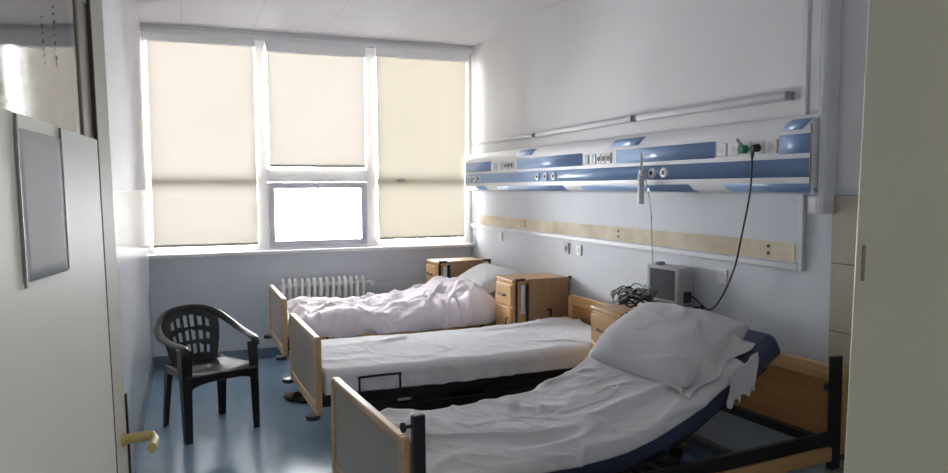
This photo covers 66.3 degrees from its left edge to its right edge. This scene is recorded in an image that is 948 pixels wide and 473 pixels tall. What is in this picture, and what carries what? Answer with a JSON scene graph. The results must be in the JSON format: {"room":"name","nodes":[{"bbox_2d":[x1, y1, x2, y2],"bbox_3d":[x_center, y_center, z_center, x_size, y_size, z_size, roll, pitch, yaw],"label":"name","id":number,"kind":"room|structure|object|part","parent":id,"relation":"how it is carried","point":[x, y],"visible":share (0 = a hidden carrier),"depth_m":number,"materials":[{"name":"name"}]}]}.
{"room":"hospital room","nodes":[
{"label":"hospital room","id":0,"kind":"room"},
{"bbox_2d":[0,0,158,472],"bbox_3d":[-0.542,0.498,1.034,0.109,2.050,0.928,-3,4,-18],"label":"door","id":1,"kind":"structure","parent":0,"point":[64,402],"depth_m":1.02,"materials":[{"name":"beige paint"}]},
{"bbox_3d":[-0.549,0.083,0.926,0.007,0.915,0.580,-3,4,-18],"label":"glass pane","id":2,"kind":"part","parent":1,"relation":"part of","materials":[{"name":"clear glass"}]},
{"bbox_2d":[13,113,69,288],"bbox_3d":[-0.531,-0.044,0.900,0.005,0.195,0.214,-2,4,-18],"label":"panel","id":3,"kind":"object","parent":1,"relation":"attached to","point":[39,157],"visible":1,"depth_m":0.88,"materials":[{"name":"grey"}]},
{"bbox_3d":[-0.574,0.500,1.022,0.040,2.050,0.925,-3,4,-18],"label":"frame","id":4,"kind":"part","parent":1,"relation":"part of","materials":[{"name":"beige paint"}]},
{"bbox_3d":[-0.697,0.435,1.465,0.006,0.240,0.007,-3,4,-18],"label":"lock plate","id":5,"kind":"part","parent":1,"relation":"part of","materials":[{"name":"black metal"}]},
{"bbox_3d":[-0.640,0.394,1.391,0.070,0.026,0.078,-3,4,-18],"label":"handle","id":6,"kind":"part","parent":1,"relation":"part of","materials":[{"name":"brown plastic"}]},
{"bbox_2d":[102,0,151,459],"bbox_3d":[-1.867,-0.145,3.562,0.200,3.022,6.600,-2,4,-21],"label":"wall","id":7,"kind":"structure","parent":0,"point":[121,22],"depth_m":4.46,"materials":[{"name":"paint"}]},
{"bbox_2d":[131,357,153,472],"bbox_3d":[-1.704,1.319,3.555,0.012,0.100,6.288,-2,4,-21],"label":"baseboard","id":8,"kind":"structure","parent":7,"relation":"attached to","point":[146,398],"depth_m":4.90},
{"bbox_2d":[149,54,471,356],"bbox_3d":[-1.502,-0.388,7.083,3.070,3.022,0.300,-2,4,-21],"label":"wall","id":9,"kind":"structure","parent":0,"point":[238,286],"depth_m":6.77,"materials":[{"name":"grey paint"}]},
{"bbox_2d":[154,347,289,367],"bbox_3d":[-1.438,1.080,7.038,3.070,0.100,0.012,-2,4,-21],"label":"baseboard","id":10,"kind":"structure","parent":9,"relation":"attached to","point":[270,352],"depth_m":6.75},
{"bbox_2d":[141,32,469,254],"bbox_3d":[-1.465,-0.866,6.908,3.040,1.970,0.145,-2,4,-21],"label":"window","id":11,"kind":"structure","parent":9,"relation":"in","point":[268,180],"depth_m":6.86,"materials":[{"name":"white plastic"}]},
{"bbox_2d":[145,31,258,247],"bbox_3d":[-2.407,-0.842,6.483,0.909,1.869,0.064,-2,4,-21],"label":"roller blind","id":12,"kind":"object","parent":11,"relation":"attached to","point":[201,92],"visible":1,"depth_m":6.48,"materials":[{"name":"beige fabric"}]},
{"bbox_2d":[265,40,365,167],"bbox_3d":[-1.472,-1.228,6.828,0.924,1.154,0.064,-2,4,-21],"label":"roller blind","id":13,"kind":"object","parent":11,"relation":"attached to","point":[316,104],"visible":1,"depth_m":6.82,"materials":[{"name":"beige fabric"}]},
{"bbox_3d":[-1.483,-0.214,6.938,0.930,0.605,0.065,-2,4,-21],"label":"sash","id":14,"kind":"part","parent":11,"relation":"part of","materials":[{"name":"white"}]},
{"bbox_3d":[-1.475,-0.442,6.873,0.040,0.121,0.036,-2,4,-21],"label":"handle","id":15,"kind":"part","parent":11,"relation":"part of","materials":[{"name":"white plastic"}]},
{"bbox_2d":[374,47,466,239],"bbox_3d":[-0.511,-0.907,7.229,0.946,1.859,0.064,-2,4,-21],"label":"roller blind","id":16,"kind":"object","parent":11,"relation":"attached to","point":[421,93],"visible":1,"depth_m":7.22,"materials":[{"name":"fabric"}]},
{"bbox_2d":[140,23,472,54],"bbox_3d":[-1.446,-1.827,6.822,3.070,0.040,0.050,-2,4,-21],"label":"trim","id":17,"kind":"structure","parent":9,"relation":"attached to","point":[142,29],"depth_m":6.73,"materials":[{"name":"white paint"}]},
{"bbox_2d":[148,243,474,258],"bbox_3d":[-1.432,0.135,6.947,3.070,0.032,0.070,-2,4,-21],"label":"window sill","id":18,"kind":"structure","parent":9,"relation":"on","point":[190,255],"depth_m":6.85,"materials":[{"name":"white"}]},
{"bbox_2d":[134,0,564,45],"bbox_3d":[-0.663,-1.663,2.644,5.200,0.120,9.000,-2,4,-21],"label":"ceiling","id":19,"kind":"structure","parent":0,"point":[447,22],"depth_m":6.05,"materials":[{"name":"paint"}]},
{"bbox_2d":[135,356,696,472],"bbox_3d":[-0.647,1.472,2.858,5.200,0.120,9.000,-2,4,-21],"label":"floor","id":20,"kind":"structure","parent":0,"point":[284,441],"depth_m":4.76,"materials":[{"name":"blue laminate"}]},
{"bbox_2d":[154,304,259,444],"bbox_3d":[-1.802,0.881,4.867,0.593,0.796,0.574,-4,5,-44],"label":"armchair","id":21,"kind":"object","parent":20,"relation":"on","point":[192,370],"visible":1,"depth_m":4.86,"materials":[{"name":"black plastic"}]},
{"bbox_3d":[-2.036,1.066,4.864,0.072,0.430,0.101,-4,5,-44],"label":"leg","id":22,"kind":"part","parent":21,"relation":"part of","materials":[{"name":"black plastic"}]},
{"bbox_3d":[-1.806,1.008,4.563,0.074,0.585,0.094,-4,5,-44],"label":"leg","id":23,"kind":"part","parent":21,"relation":"part of","materials":[{"name":"black plastic"}]},
{"bbox_3d":[-1.948,0.688,5.003,0.394,0.358,0.130,-4,5,-44],"label":"backrest","id":24,"kind":"part","parent":21,"relation":"part of","materials":[{"name":"black plastic"}]},
{"bbox_3d":[-1.769,0.867,4.832,0.471,0.047,0.442,-4,5,-44],"label":"seat","id":25,"kind":"part","parent":21,"relation":"part of","materials":[{"name":"black plastic"}]},
{"bbox_3d":[-1.779,1.048,5.113,0.072,0.430,0.101,-4,5,-44],"label":"leg","id":26,"kind":"part","parent":21,"relation":"part of","materials":[{"name":"black plastic"}]},
{"bbox_3d":[-1.490,0.985,4.871,0.074,0.585,0.094,-4,5,-44],"label":"leg","id":27,"kind":"part","parent":21,"relation":"part of","materials":[{"name":"black plastic"}]},
{"bbox_2d":[283,391,306,403],"bbox_3d":[-1.337,1.202,5.466,0.248,0.070,0.099,3,5,40],"label":"slipper","id":28,"kind":"object","parent":20,"relation":"on","point":[289,396],"visible":0.98,"depth_m":5.46,"materials":[{"name":"black rubber"}]},
{"bbox_2d":[279,275,425,300],"bbox_3d":[-0.949,0.731,7.106,1.836,0.782,0.126,-2,4,-21],"label":"radiator","id":29,"kind":"object","parent":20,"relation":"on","point":[344,283],"visible":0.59,"depth_m":6.89,"materials":[{"name":"white metal"}]},
{"bbox_2d":[264,285,495,360],"bbox_3d":[-0.565,0.793,6.038,2.198,0.800,0.949,-2,4,-22],"label":"hospital bed","id":30,"kind":"object","parent":20,"relation":"on","point":[279,324],"visible":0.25,"depth_m":5.53,"materials":[{"name":"brown wood"}]},
{"bbox_3d":[-1.530,0.622,5.663,0.017,0.342,0.780,-2,4,-22],"label":"inset panel","id":31,"kind":"part","parent":30,"relation":"part of","materials":[{"name":"grey laminate"}]},
{"bbox_3d":[-1.530,0.635,5.664,0.035,0.425,0.880,-2,4,-22],"label":"footboard","id":32,"kind":"part","parent":30,"relation":"part of","materials":[{"name":"brown wood"}]},
{"bbox_2d":[287,291,496,321],"bbox_3d":[-0.589,0.576,6.041,1.963,0.264,0.898,-2,4,-22],"label":"sheet","id":33,"kind":"object","parent":30,"relation":"on","point":[493,294],"visible":0.04,"depth_m":5.99,"materials":[{"name":"white fabric"}]},
{"bbox_2d":[287,276,495,337],"bbox_3d":[-0.709,0.535,5.966,1.592,0.340,1.166,-2,4,-22],"label":"duvet","id":34,"kind":"object","parent":33,"relation":"on","point":[442,302],"visible":0.99,"depth_m":5.68,"materials":[{"name":"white fabric"}]},
{"bbox_2d":[458,263,519,293],"bbox_3d":[0.086,0.374,6.364,0.403,0.238,0.620,-2,4,-26],"label":"pillow","id":35,"kind":"object","parent":33,"relation":"on","point":[483,275],"visible":0.58,"depth_m":6.20,"materials":[{"name":"white fabric"}]},
{"bbox_2d":[283,294,608,420],"bbox_3d":[-0.052,0.882,4.700,2.198,0.800,0.911,-2,4,-23],"label":"hospital bed","id":36,"kind":"object","parent":20,"relation":"on","point":[305,344],"visible":0.33,"depth_m":4.22,"materials":[{"name":"brown wood"}]},
{"bbox_3d":[-1.002,0.713,4.288,0.017,0.342,0.780,-2,4,-23],"label":"inset panel","id":37,"kind":"part","parent":36,"relation":"part of","materials":[{"name":"grey laminate"}]},
{"bbox_3d":[-1.002,0.727,4.289,0.035,0.425,0.880,-2,4,-23],"label":"footboard","id":38,"kind":"part","parent":36,"relation":"part of","materials":[{"name":"grey laminate"}]},
{"bbox_3d":[-0.046,1.121,4.725,1.480,0.050,0.680,-2,4,-23],"label":"frame","id":39,"kind":"part","parent":36,"relation":"part of","materials":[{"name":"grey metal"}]},
{"bbox_3d":[-0.166,0.965,4.663,0.540,0.120,0.160,-2,4,-23],"label":"lifting motor","id":40,"kind":"part","parent":36,"relation":"part of","materials":[{"name":"black metal"}]},
{"bbox_3d":[-0.052,0.836,4.703,2.030,0.060,0.846,-2,4,-23],"label":"bed frame","id":41,"kind":"part","parent":36,"relation":"part of","materials":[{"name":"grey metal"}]},
{"bbox_2d":[321,316,592,394],"bbox_3d":[-0.060,0.724,4.701,1.990,0.171,0.918,-2,4,-23],"label":"sheet","id":42,"kind":"object","parent":36,"relation":"on","point":[551,343],"visible":0.88,"depth_m":4.42,"materials":[{"name":"white fabric"}]},
{"bbox_3d":[0.119,0.960,4.313,1.910,0.255,0.014,-2,4,-23],"label":"lowered rail","id":43,"kind":"part","parent":36,"relation":"part of","materials":[{"name":"black metal"}]},
{"bbox_3d":[0.897,0.664,5.098,0.017,0.260,0.780,-2,4,-23],"label":"inset panel","id":44,"kind":"part","parent":36,"relation":"part of","materials":[{"name":"orange wood"}]},
{"bbox_3d":[0.897,0.654,5.097,0.035,0.390,0.880,-2,4,-23],"label":"headboard","id":45,"kind":"part","parent":36,"relation":"part of","materials":[{"name":"brown wood"}]},
{"bbox_2d":[426,257,490,282],"bbox_3d":[-0.162,0.666,7.036,0.574,0.912,0.377,-2,4,-21],"label":"nightstand","id":46,"kind":"object","parent":20,"relation":"on","point":[445,267],"visible":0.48,"depth_m":6.85,"materials":[{"name":"brown wood"}]},
{"bbox_3d":[-0.408,0.351,6.946,0.018,0.155,0.286,-2,4,-21],"label":"drawer","id":47,"kind":"part","parent":46,"relation":"part of","materials":[{"name":"brown wood"}]},
{"bbox_3d":[-0.291,0.532,6.810,0.081,0.612,0.021,-2,4,-21],"label":"table frame","id":48,"kind":"part","parent":46,"relation":"part of","materials":[{"name":"black metal"}]},
{"bbox_2d":[495,273,571,324],"bbox_3d":[0.476,0.755,5.700,0.574,0.912,0.377,-2,4,-21],"label":"base cabinet","id":49,"kind":"object","parent":20,"relation":"on","point":[520,298],"visible":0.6,"depth_m":5.53,"materials":[{"name":"brown wood"}]},
{"bbox_3d":[0.230,0.440,5.609,0.018,0.155,0.286,-2,4,-21],"label":"drawer","id":50,"kind":"part","parent":49,"relation":"part of","materials":[{"name":"brown wood"}]},
{"bbox_3d":[0.232,0.814,5.635,0.018,0.565,0.286,-2,4,-21],"label":"door","id":51,"kind":"part","parent":49,"relation":"part of","materials":[{"name":"brown wood"}]},
{"bbox_3d":[0.347,0.620,5.474,0.081,0.612,0.021,-2,4,-21],"label":"table frame","id":52,"kind":"part","parent":49,"relation":"part of","materials":[{"name":"black metal"}]},
{"bbox_3d":[0.403,0.690,5.489,0.022,0.670,0.022,-2,4,-21],"label":"table post","id":53,"kind":"part","parent":49,"relation":"part of","materials":[{"name":"black metal"}]},
{"bbox_2d":[331,329,847,472],"bbox_3d":[0.527,0.902,3.165,2.198,0.963,0.945,-2,4,-26],"label":"hospital bed","id":54,"kind":"object","parent":20,"relation":"on","point":[805,400],"visible":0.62,"depth_m":3.05,"materials":[{"name":"brown wood"}]},
{"bbox_3d":[-0.403,0.818,2.715,0.017,0.342,0.780,-2,4,-26],"label":"inset panel","id":55,"kind":"part","parent":54,"relation":"part of","materials":[{"name":"grey laminate"}]},
{"bbox_3d":[-0.403,0.831,2.716,0.035,0.425,0.880,-2,4,-26],"label":"footboard","id":56,"kind":"part","parent":54,"relation":"part of","materials":[{"name":"brown wood"}]},
{"bbox_3d":[-0.210,0.597,2.277,0.035,0.032,0.032,-2,4,-26],"label":"release knob","id":57,"kind":"part","parent":54,"relation":"part of","materials":[{"name":"black plastic"}]},
{"bbox_3d":[-0.175,0.823,2.309,0.042,0.525,0.028,-2,4,-26],"label":"rail post","id":58,"kind":"part","parent":54,"relation":"part of","materials":[{"name":"black metal"}]},
{"bbox_2d":[379,348,758,472],"bbox_3d":[0.314,0.662,3.086,1.558,0.355,0.857,-2,4,-26],"label":"sheet","id":59,"kind":"object","parent":54,"relation":"on","point":[594,411],"visible":0.84,"depth_m":2.97,"materials":[{"name":"grey fabric"}]},
{"bbox_2d":[589,302,754,398],"bbox_3d":[0.894,0.487,3.323,0.399,0.322,0.734,-2,4,-28],"label":"pillow","id":60,"kind":"object","parent":59,"relation":"on","point":[685,349],"visible":0.99,"depth_m":3.16,"materials":[{"name":"grey fabric"}]},
{"bbox_3d":[0.532,1.222,3.197,1.480,0.050,0.680,-2,4,-26],"label":"frame","id":61,"kind":"part","parent":54,"relation":"part of","materials":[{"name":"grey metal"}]},
{"bbox_3d":[0.389,0.663,3.118,1.713,0.478,0.790,-2,4,-26],"label":"mattress","id":62,"kind":"part","parent":54,"relation":"part of","materials":[{"name":"white fabric"}]},
{"bbox_3d":[0.526,0.938,3.175,2.030,0.060,0.846,-2,4,-26],"label":"bed frame","id":63,"kind":"part","parent":54,"relation":"part of","materials":[{"name":"grey metal"}]},
{"bbox_3d":[0.730,0.907,2.764,1.906,0.055,0.024,-2,4,-26],"label":"rail","id":64,"kind":"part","parent":54,"relation":"part of","materials":[{"name":"black metal"}]},
{"bbox_3d":[1.454,0.763,3.616,0.017,0.260,0.780,-2,4,-26],"label":"inset panel","id":65,"kind":"part","parent":54,"relation":"part of","materials":[{"name":"orange wood"}]},
{"bbox_3d":[1.454,0.753,3.615,0.035,0.390,0.880,-2,4,-26],"label":"headboard","id":66,"kind":"part","parent":54,"relation":"part of","materials":[{"name":"brown wood"}]},
{"bbox_3d":[1.536,0.649,3.140,0.035,0.032,0.032,-2,4,-26],"label":"release knob","id":67,"kind":"part","parent":54,"relation":"part of","materials":[{"name":"black plastic"}]},
{"bbox_3d":[1.570,0.768,3.165,0.056,0.500,0.028,-2,4,-26],"label":"rail post","id":68,"kind":"part","parent":54,"relation":"part of","materials":[{"name":"black metal"}]},
{"bbox_2d":[591,301,703,458],"bbox_3d":[0.994,0.852,4.236,0.574,0.912,0.377,-2,4,-21],"label":"base cabinet","id":69,"kind":"object","parent":20,"relation":"on","point":[603,316],"visible":0.17,"depth_m":4.20,"materials":[{"name":"brown wood"}]},
{"bbox_3d":[0.748,0.537,4.145,0.018,0.155,0.286,-2,4,-21],"label":"drawer","id":70,"kind":"part","parent":69,"relation":"part of","materials":[{"name":"brown wood"}]},
{"bbox_2d":[610,283,650,303],"bbox_3d":[0.911,0.338,4.235,0.269,0.119,0.210,3,5,41],"label":"cable","id":71,"kind":"object","parent":69,"relation":"on","point":[613,292],"visible":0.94,"depth_m":4.18,"materials":[{"name":"grey plastic"}]},
{"bbox_2d":[616,286,653,307],"bbox_3d":[0.933,0.352,4.218,0.213,0.105,0.253,-2,4,-21],"label":"cable","id":72,"kind":"object","parent":69,"relation":"on","point":[628,298],"visible":0.7,"depth_m":4.15,"materials":[{"name":"black rubber"}]},
{"bbox_2d":[623,288,659,304],"bbox_3d":[0.967,0.346,4.209,0.191,0.087,0.210,-2,4,-21],"label":"cable","id":73,"kind":"object","parent":69,"relation":"on","point":[655,292],"visible":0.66,"depth_m":4.15,"materials":[{"name":"grey plastic"}]},
{"bbox_2d":[647,261,693,306],"bbox_3d":[1.163,0.277,4.303,0.139,0.245,0.260,-3,4,-29],"label":"patient monitor","id":74,"kind":"object","parent":69,"relation":"on","point":[674,284],"visible":0.78,"depth_m":4.22,"materials":[{"name":"grey plastic"}]},
{"bbox_3d":[1.118,0.160,4.362,0.060,0.020,0.030,-3,4,-29],"label":"carry handle","id":75,"kind":"part","parent":74,"relation":"part of","materials":[{"name":"grey plastic"}]},
{"bbox_3d":[1.234,0.353,4.203,0.060,0.065,0.005,-3,4,-29],"label":"socket panel","id":76,"kind":"part","parent":74,"relation":"part of","materials":[{"name":"black plastic"}]},
{"bbox_2d":[471,0,868,472],"bbox_3d":[1.174,-0.242,4.758,0.200,3.022,6.600,-2,4,-21],"label":"wall","id":77,"kind":"structure","parent":0,"point":[572,62],"depth_m":4.39,"materials":[{"name":"paint"}]},
{"bbox_2d":[499,232,502,240],"bbox_3d":[0.251,0.003,6.833,0.014,0.080,0.070,-2,4,-21],"label":"wall socket","id":78,"kind":"object","parent":77,"relation":"attached to","point":[500,233],"visible":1,"depth_m":6.82,"materials":[{"name":"white plastic"}]},
{"bbox_2d":[472,133,533,144],"bbox_3d":[0.257,-0.891,6.695,0.052,0.043,1.360,-2,4,-21],"label":"rail","id":79,"kind":"object","parent":77,"relation":"attached to","point":[532,134],"visible":0.84,"depth_m":6.57,"materials":[{"name":"grey metal"}]},
{"bbox_2d":[564,243,569,253],"bbox_3d":[0.721,0.091,5.646,0.014,0.080,0.070,-2,4,-21],"label":"wall socket","id":80,"kind":"object","parent":77,"relation":"attached to","point":[566,245],"visible":1,"depth_m":5.63,"materials":[{"name":"grey plastic"}]},
{"bbox_2d":[576,245,581,255],"bbox_3d":[0.790,0.103,5.469,0.014,0.080,0.070,-2,4,-21],"label":"wall socket","id":81,"kind":"object","parent":77,"relation":"attached to","point":[578,247],"visible":1,"depth_m":5.46,"materials":[{"name":"white plastic"}]},
{"bbox_2d":[534,115,637,136],"bbox_3d":[0.781,-0.802,5.362,0.057,0.053,1.410,-2,4,-21],"label":"rail","id":82,"kind":"object","parent":77,"relation":"attached to","point":[628,119],"visible":0.91,"depth_m":5.21,"materials":[{"name":"grey metal"}]},
{"bbox_2d":[470,223,797,270],"bbox_3d":[0.769,0.015,5.503,0.025,0.032,4.330,-2,4,-21],"label":"wall rail","id":83,"kind":"object","parent":77,"relation":"attached to","point":[746,260],"visible":1,"depth_m":4.47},
{"bbox_2d":[479,215,794,261],"bbox_3d":[0.806,-0.047,5.433,0.003,0.095,4.100,-2,4,-21],"label":"trim","id":84,"kind":"structure","parent":77,"relation":"attached to","point":[780,251],"depth_m":4.52,"materials":[{"name":"paint"}]},
{"bbox_2d":[465,114,819,194],"bbox_3d":[0.763,-0.512,5.342,0.121,0.375,4.440,-2,4,-21],"label":"panel","id":85,"kind":"object","parent":77,"relation":"attached to","point":[704,160],"visible":1,"depth_m":4.23,"materials":[{"name":"white"}]},
{"bbox_2d":[510,161,513,168],"bbox_3d":[0.332,-0.621,6.317,0.011,0.068,0.052,-2,4,-21],"label":"socket","id":86,"kind":"object","parent":85,"relation":"attached to","point":[511,162],"depth_m":6.30,"materials":[{"name":"grey plastic"}]},
{"bbox_2d":[535,173,539,180],"bbox_3d":[0.513,-0.481,5.849,0.018,0.065,0.065,-2,4,-21],"label":"outlet","id":87,"kind":"object","parent":85,"relation":"attached to","point":[537,175],"depth_m":5.83,"materials":[{"name":"white plastic"}]},
{"bbox_2d":[543,173,547,180],"bbox_3d":[0.565,-0.472,5.719,0.018,0.065,0.065,-2,4,-21],"label":"outlet","id":88,"kind":"object","parent":85,"relation":"attached to","point":[545,175],"depth_m":5.70,"materials":[{"name":"white plastic"}]},
{"bbox_2d":[551,172,555,179],"bbox_3d":[0.616,-0.464,5.589,0.018,0.065,0.065,-2,4,-21],"label":"outlet","id":89,"kind":"object","parent":85,"relation":"attached to","point":[553,174],"depth_m":5.58,"materials":[{"name":"white plastic"}]},
{"bbox_2d":[583,155,588,164],"bbox_3d":[0.794,-0.543,5.147,0.011,0.068,0.064,-2,4,-21],"label":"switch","id":90,"kind":"object","parent":85,"relation":"attached to","point":[585,157],"depth_m":5.14,"materials":[{"name":"white plastic"}]},
{"bbox_2d":[591,154,595,163],"bbox_3d":[0.831,-0.537,5.055,0.011,0.068,0.064,-2,4,-21],"label":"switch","id":91,"kind":"object","parent":85,"relation":"attached to","point":[593,156],"depth_m":5.04,"materials":[{"name":"white plastic"}]},
{"bbox_2d":[597,154,601,163],"bbox_3d":[0.860,-0.532,4.980,0.011,0.068,0.052,-2,4,-21],"label":"socket","id":92,"kind":"object","parent":85,"relation":"attached to","point":[599,156],"depth_m":4.97,"materials":[{"name":"grey plastic"}]},
{"bbox_2d":[602,153,605,163],"bbox_3d":[0.882,-0.529,4.925,0.011,0.068,0.052,-2,4,-21],"label":"socket","id":93,"kind":"object","parent":85,"relation":"attached to","point":[603,154],"depth_m":4.92,"materials":[{"name":"grey plastic"}]},
{"bbox_2d":[606,153,610,162],"bbox_3d":[0.904,-0.525,4.869,0.011,0.068,0.052,-2,4,-21],"label":"socket","id":94,"kind":"object","parent":85,"relation":"attached to","point":[608,155],"depth_m":4.86,"materials":[{"name":"grey plastic"}]},
{"bbox_2d":[638,152,646,203],"bbox_3d":[1.029,-0.357,4.445,0.056,0.315,0.042,-2,4,-21],"label":"meter","id":95,"kind":"object","parent":85,"relation":"attached to","point":[642,172],"visible":1,"depth_m":4.43,"materials":[{"name":"silver metal"}]},
{"bbox_2d":[638,179,643,203],"bbox_3d":[1.023,-0.277,4.448,0.040,0.155,0.040,-2,4,-21],"label":"bottle","id":96,"kind":"object","parent":95,"relation":"on","point":[640,181],"depth_m":4.43,"materials":[{"name":"white plastic"}]},
{"bbox_2d":[644,177,652,254],"bbox_3d":[1.069,-0.014,4.441,0.055,0.694,0.142,1,4,22],"label":"hose","id":97,"kind":"object","parent":95,"relation":"hanging from","point":[644,177],"visible":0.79,"depth_m":4.38,"materials":[{"name":"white plastic"}]},
{"bbox_2d":[648,168,655,177],"bbox_3d":[1.082,-0.385,4.410,0.018,0.065,0.065,-2,4,-21],"label":"outlet","id":98,"kind":"object","parent":85,"relation":"attached to","point":[651,171],"depth_m":4.40,"materials":[{"name":"white plastic"}]},
{"bbox_2d":[660,167,667,177],"bbox_3d":[1.126,-0.378,4.299,0.018,0.065,0.065,-2,4,-21],"label":"outlet","id":99,"kind":"object","parent":85,"relation":"attached to","point":[663,170],"depth_m":4.29,"materials":[{"name":"white plastic"}]},
{"bbox_2d":[717,143,726,156],"bbox_3d":[1.311,-0.457,3.839,0.011,0.068,0.072,-2,4,-21],"label":"socket","id":100,"kind":"object","parent":85,"relation":"attached to","point":[721,147],"depth_m":3.83,"materials":[{"name":"white plastic"}]},
{"bbox_2d":[689,144,760,309],"bbox_3d":[1.318,-0.029,3.882,0.046,0.898,0.594,-1,4,-14],"label":"power cable","id":101,"kind":"object","parent":85,"relation":"attached to","point":[754,148],"visible":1,"depth_m":3.65,"materials":[{"name":"black rubber"}]},
{"bbox_2d":[729,142,739,155],"bbox_3d":[1.344,-0.451,3.755,0.011,0.068,0.072,-2,4,-21],"label":"socket","id":102,"kind":"object","parent":85,"relation":"attached to","point":[733,146],"depth_m":3.75,"materials":[{"name":"white plastic"}]},
{"bbox_2d":[736,138,748,153],"bbox_3d":[1.353,-0.458,3.668,0.037,0.078,0.059,-2,4,-21],"label":"adapter","id":103,"kind":"object","parent":85,"relation":"attached to","point":[742,149],"visible":1,"depth_m":3.65,"materials":[{"name":"green plastic"}]},
{"bbox_2d":[741,141,751,154],"bbox_3d":[1.377,-0.446,3.672,0.011,0.068,0.072,-2,4,-21],"label":"socket","id":104,"kind":"object","parent":85,"relation":"attached to","point":[748,143],"depth_m":3.65,"materials":[{"name":"white plastic"}]},
{"bbox_2d":[753,140,764,154],"bbox_3d":[1.409,-0.440,3.593,0.011,0.068,0.072,-2,4,-21],"label":"socket","id":105,"kind":"object","parent":85,"relation":"attached to","point":[762,142],"depth_m":3.57,"materials":[{"name":"white plastic"}]},
{"bbox_2d":[765,139,777,153],"bbox_3d":[1.440,-0.435,3.514,0.011,0.068,0.072,-2,4,-21],"label":"socket","id":106,"kind":"object","parent":85,"relation":"attached to","point":[771,145],"depth_m":3.51,"materials":[{"name":"white plastic"}]},
{"bbox_2d":[679,444,714,459],"bbox_3d":[1.141,1.228,4.674,0.012,0.100,6.288,-2,4,-21],"label":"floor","id":107,"kind":"structure","parent":77,"relation":"attached to","point":[688,449],"depth_m":4.27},
{"bbox_2d":[634,91,793,120],"bbox_3d":[1.287,-0.719,4.081,0.058,0.052,1.270,-2,4,-21],"label":"rail","id":108,"kind":"object","parent":77,"relation":"attached to","point":[787,95],"visible":1,"depth_m":3.91,"materials":[{"name":"grey metal"}]},
{"bbox_2d":[718,269,727,283],"bbox_3d":[1.370,0.220,4.004,0.014,0.080,0.070,-2,4,-21],"label":"wall socket","id":109,"kind":"object","parent":77,"relation":"attached to","point":[722,273],"visible":0.95,"depth_m":3.99,"materials":[{"name":"paint"}]},
{"bbox_2d":[796,0,811,270],"bbox_3d":[1.562,-0.750,3.428,0.022,1.832,0.040,-2,4,-21],"label":"cable conduit","id":110,"kind":"object","parent":77,"relation":"attached to","point":[807,4],"visible":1,"depth_m":3.42,"materials":[{"name":"white plastic"}]},
{"bbox_2d":[808,0,841,213],"bbox_3d":[1.589,-0.880,3.277,0.074,1.552,0.095,-2,4,-21],"label":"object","id":111,"kind":"structure","parent":77,"relation":"attached to","point":[826,27],"depth_m":3.26,"materials":[{"name":"white plastic"}]},
{"bbox_2d":[825,195,857,472],"bbox_3d":[1.972,0.643,2.507,0.016,1.555,1.822,-2,4,-21],"label":"wall tiles","id":112,"kind":"structure","parent":77,"relation":"attached to","point":[844,217],"depth_m":3.26,"materials":[{"name":"brown tile"}]},
{"bbox_3d":[0.134,0.042,0.675,5.140,3.022,0.250,-2,4,-21],"label":"wall","id":113,"kind":"structure","parent":0,"visible":0},
{"bbox_2d":[844,0,947,472],"bbox_3d":[0.093,0.485,0.686,1.207,2.142,0.266,-2,4,-21],"label":"door","id":114,"kind":"structure","parent":113,"relation":"in","point":[897,422],"depth_m":0.90,"materials":[{"name":"beige paint"}]}
]}

